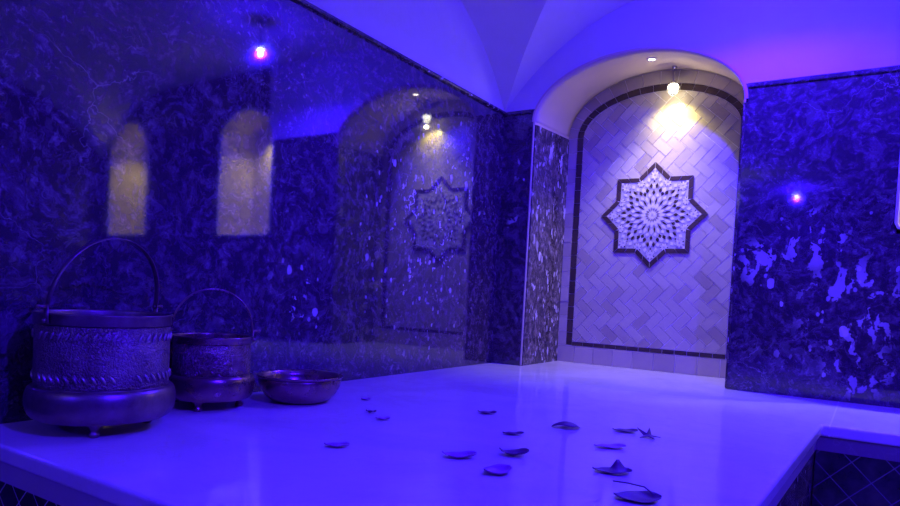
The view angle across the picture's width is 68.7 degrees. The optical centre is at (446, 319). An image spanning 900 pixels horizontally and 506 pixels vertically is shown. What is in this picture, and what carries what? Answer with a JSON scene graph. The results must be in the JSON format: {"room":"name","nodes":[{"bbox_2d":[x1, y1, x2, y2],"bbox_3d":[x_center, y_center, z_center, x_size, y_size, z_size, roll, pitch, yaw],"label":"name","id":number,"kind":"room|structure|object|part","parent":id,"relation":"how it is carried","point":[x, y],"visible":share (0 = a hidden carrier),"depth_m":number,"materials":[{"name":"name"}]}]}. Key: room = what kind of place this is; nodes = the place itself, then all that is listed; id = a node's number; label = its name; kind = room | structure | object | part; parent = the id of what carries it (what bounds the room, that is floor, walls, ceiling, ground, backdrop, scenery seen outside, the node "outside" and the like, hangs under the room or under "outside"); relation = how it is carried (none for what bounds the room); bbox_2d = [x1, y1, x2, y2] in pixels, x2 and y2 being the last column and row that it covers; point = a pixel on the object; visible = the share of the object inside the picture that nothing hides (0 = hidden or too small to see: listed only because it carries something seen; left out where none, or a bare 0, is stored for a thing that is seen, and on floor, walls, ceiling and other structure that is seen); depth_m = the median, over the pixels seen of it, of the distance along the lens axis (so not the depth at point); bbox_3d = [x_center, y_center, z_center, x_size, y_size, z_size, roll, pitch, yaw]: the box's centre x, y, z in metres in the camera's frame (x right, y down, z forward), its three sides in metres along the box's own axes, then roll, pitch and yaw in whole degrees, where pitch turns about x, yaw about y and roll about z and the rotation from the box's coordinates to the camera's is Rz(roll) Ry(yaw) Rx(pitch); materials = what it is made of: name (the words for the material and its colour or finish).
{"room":"spa","nodes":[
{"label":"spa","id":0,"kind":"room"},
{"bbox_2d":[0,0,504,423],"bbox_3d":[-2.133,-0.718,1.121,0.100,3.030,9.187,4,3,33],"label":"wall","id":1,"kind":"structure","parent":0,"point":[270,154],"depth_m":3.01,"materials":[{"name":"stone"}]},
{"bbox_2d":[295,0,506,114],"bbox_3d":[-2.041,-1.511,1.057,0.022,0.020,9.187,4,3,33],"label":"trim","id":2,"kind":"structure","parent":1,"relation":"attached to","point":[304,2],"depth_m":3.73,"materials":[{"name":"stone"}]},
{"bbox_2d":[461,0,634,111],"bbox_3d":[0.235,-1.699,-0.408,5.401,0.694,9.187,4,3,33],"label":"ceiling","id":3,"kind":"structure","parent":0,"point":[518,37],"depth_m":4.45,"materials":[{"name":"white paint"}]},
{"bbox_2d":[492,0,899,407],"bbox_3d":[2.661,-0.568,3.501,5.401,3.030,0.001,4,3,33],"label":"wall","id":4,"kind":"structure","parent":0,"point":[816,302],"depth_m":3.88,"materials":[{"name":"stone"}]},
{"bbox_2d":[507,109,531,115],"bbox_3d":[0.535,-1.525,4.851,0.193,0.028,0.018,4,3,33],"label":"trim","id":5,"kind":"structure","parent":4,"relation":"attached to","point":[529,111],"depth_m":4.84,"materials":[{"name":"stone"}]},
{"bbox_2d":[520,46,747,387],"bbox_3d":[1.385,-0.737,4.730,1.466,2.342,0.702,4,3,33],"label":"tiled alcove","id":6,"kind":"object","parent":4,"relation":"attached to","point":[633,206],"visible":0.94,"depth_m":4.96,"materials":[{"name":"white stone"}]},
{"bbox_3d":[0.768,-0.559,5.112,0.030,1.795,0.630,4,3,33],"label":"jamb panel","id":7,"kind":"part","parent":6,"relation":"part of","materials":[{"name":"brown stone"}]},
{"bbox_2d":[647,57,656,60],"bbox_3d":[1.422,-1.807,4.569,0.064,0.011,0.064,4,3,33],"label":"recessed light","id":8,"kind":"object","parent":6,"relation":"attached to","point":[651,58],"visible":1,"depth_m":4.57,"materials":[{"name":"white ceramic"}]},
{"bbox_2d":[667,66,678,95],"bbox_3d":[1.645,-1.729,4.777,0.082,0.213,0.082,4,3,33],"label":"glass lamp","id":9,"kind":"object","parent":6,"relation":"hanging from","point":[673,88],"visible":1,"depth_m":4.76,"materials":[{"name":"glass"}]},
{"bbox_3d":[1.642,-1.667,4.779,0.082,0.090,0.082,4,3,33],"label":"lamp shade","id":10,"kind":"part","parent":9,"relation":"part of","materials":[{"name":"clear glass"}]},
{"bbox_3d":[1.965,-0.468,4.343,0.030,1.795,0.630,4,3,33],"label":"jamb panel","id":11,"kind":"part","parent":6,"relation":"part of","materials":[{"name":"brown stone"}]},
{"bbox_2d":[747,65,899,87],"bbox_3d":[2.164,-1.402,3.804,0.788,0.028,0.018,4,3,33],"label":"trim","id":12,"kind":"structure","parent":4,"relation":"attached to","point":[897,67],"depth_m":3.79,"materials":[{"name":"stone"}]},
{"bbox_2d":[895,158,899,233],"bbox_3d":[2.940,-1.081,3.578,0.782,1.266,0.464,4,3,33],"label":"arched niche","id":13,"kind":"object","parent":4,"relation":"attached to","point":[897,211],"visible":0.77,"depth_m":3.61,"materials":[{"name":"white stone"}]},
{"bbox_3d":[0.097,1.029,-0.301,5.601,0.120,9.387,4,3,33],"label":"floor","id":14,"kind":"structure","parent":0,"visible":0},
{"bbox_2d":[0,361,899,505],"bbox_3d":[1.827,0.727,2.357,5.397,0.449,4.133,4,3,33],"label":"platform","id":15,"kind":"object","parent":14,"relation":"on","point":[718,445],"visible":0.84,"depth_m":2.20,"materials":[{"name":"stone"}]},
{"bbox_2d":[23,238,175,437],"bbox_3d":[-1.130,0.044,2.177,0.448,0.628,0.448,1,3,-34],"label":"bucket","id":16,"kind":"object","parent":15,"relation":"on","point":[93,369],"visible":1,"depth_m":2.01,"materials":[{"name":"metal"}]},
{"bbox_3d":[-1.097,-0.152,2.160,0.073,0.232,0.422,4,2,22],"label":"bail handle","id":17,"kind":"part","parent":16,"relation":"part of","materials":[{"name":"orange metal"}]},
{"bbox_2d":[169,288,260,411],"bbox_3d":[-0.939,0.112,2.640,0.336,0.477,0.336,4,3,33],"label":"bucket","id":18,"kind":"object","parent":15,"relation":"on","point":[208,367],"visible":0.95,"depth_m":2.52,"materials":[{"name":"metal"}]},
{"bbox_3d":[-0.931,-0.039,2.634,0.317,0.175,0.008,2,3,-29],"label":"bail handle","id":19,"kind":"part","parent":18,"relation":"part of","materials":[{"name":"orange metal"}]},
{"bbox_2d":[257,369,342,404],"bbox_3d":[-0.642,0.297,2.882,0.370,0.119,0.370,4,3,33],"label":"copper bowl","id":20,"kind":"object","parent":15,"relation":"on","point":[285,386],"visible":1,"depth_m":2.76,"materials":[{"name":"metal"}]},
{"bbox_2d":[324,442,349,446],"bbox_3d":[-0.348,0.394,2.083,0.080,0.012,0.053,3,2,-6],"label":"petal","id":21,"kind":"object","parent":15,"relation":"on","point":[333,444],"visible":1,"depth_m":2.09,"materials":[{"name":"plant"}]},
{"bbox_2d":[375,416,389,419],"bbox_3d":[-0.248,0.382,2.556,0.058,0.011,0.039,2,2,-12],"label":"petal","id":22,"kind":"object","parent":15,"relation":"on","point":[387,417],"visible":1,"depth_m":2.56,"materials":[{"name":"plant"}]},
{"bbox_2d":[442,451,476,457],"bbox_3d":[0.038,0.413,2.021,0.107,0.018,0.063,3,2,0],"label":"petal","id":23,"kind":"object","parent":15,"relation":"on","point":[464,453],"visible":1,"depth_m":2.03,"materials":[{"name":"plant"}]},
{"bbox_2d":[478,410,496,413],"bbox_3d":[0.171,0.393,2.800,0.081,0.013,0.044,3,2,5],"label":"petal","id":24,"kind":"object","parent":15,"relation":"on","point":[484,412],"visible":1,"depth_m":2.80,"materials":[{"name":"plant"}]},
{"bbox_2d":[483,464,511,474],"bbox_3d":[0.145,0.424,1.861,0.076,0.020,0.079,4,2,21],"label":"petal","id":25,"kind":"object","parent":15,"relation":"on","point":[497,469],"visible":1,"depth_m":1.88,"materials":[{"name":"plant"}]},
{"bbox_2d":[502,431,523,434],"bbox_3d":[0.241,0.412,2.400,0.080,0.011,0.038,3,2,-6],"label":"petal","id":26,"kind":"object","parent":15,"relation":"on","point":[508,432],"visible":1,"depth_m":2.40,"materials":[{"name":"plant"}]},
{"bbox_2d":[499,447,528,455],"bbox_3d":[0.213,0.418,2.082,0.094,0.023,0.063,3,2,8],"label":"petal","id":27,"kind":"object","parent":15,"relation":"on","point":[513,452],"visible":1,"depth_m":2.09,"materials":[{"name":"plant"}]},
{"bbox_2d":[551,421,579,427],"bbox_3d":[0.468,0.410,2.580,0.116,0.023,0.073,3,2,0],"label":"petal","id":28,"kind":"object","parent":15,"relation":"on","point":[563,423],"visible":1,"depth_m":2.56,"materials":[{"name":"plant"}]},
{"bbox_2d":[594,443,625,447],"bbox_3d":[0.561,0.434,2.265,0.115,0.011,0.058,3,2,-6],"label":"petal","id":29,"kind":"object","parent":15,"relation":"on","point":[618,445],"visible":1,"depth_m":2.27,"materials":[{"name":"plant"}]},
{"bbox_2d":[592,459,631,473],"bbox_3d":[0.486,0.433,1.935,0.116,0.032,0.072,3,2,5],"label":"petal","id":30,"kind":"object","parent":15,"relation":"on","point":[617,467],"visible":1,"depth_m":1.95,"materials":[{"name":"plant"}]},
{"bbox_2d":[612,428,637,431],"bbox_3d":[0.693,0.429,2.560,0.098,0.012,0.057,3,2,5],"label":"petal","id":31,"kind":"object","parent":15,"relation":"on","point":[617,429],"visible":1,"depth_m":2.56,"materials":[{"name":"plant"}]},
{"bbox_2d":[613,480,661,502],"bbox_3d":[0.467,0.446,1.721,0.111,0.022,0.197,2,3,-30],"label":"petal","id":32,"kind":"object","parent":15,"relation":"on","point":[648,496],"visible":1,"depth_m":1.70,"materials":[{"name":"plant"}]},
{"bbox_2d":[637,427,660,439],"bbox_3d":[0.759,0.425,2.466,0.084,0.029,0.088,3,2,4],"label":"dried flower","id":33,"kind":"object","parent":15,"relation":"on","point":[648,434],"visible":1,"depth_m":2.47,"materials":[{"name":"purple plant"}]}
]}

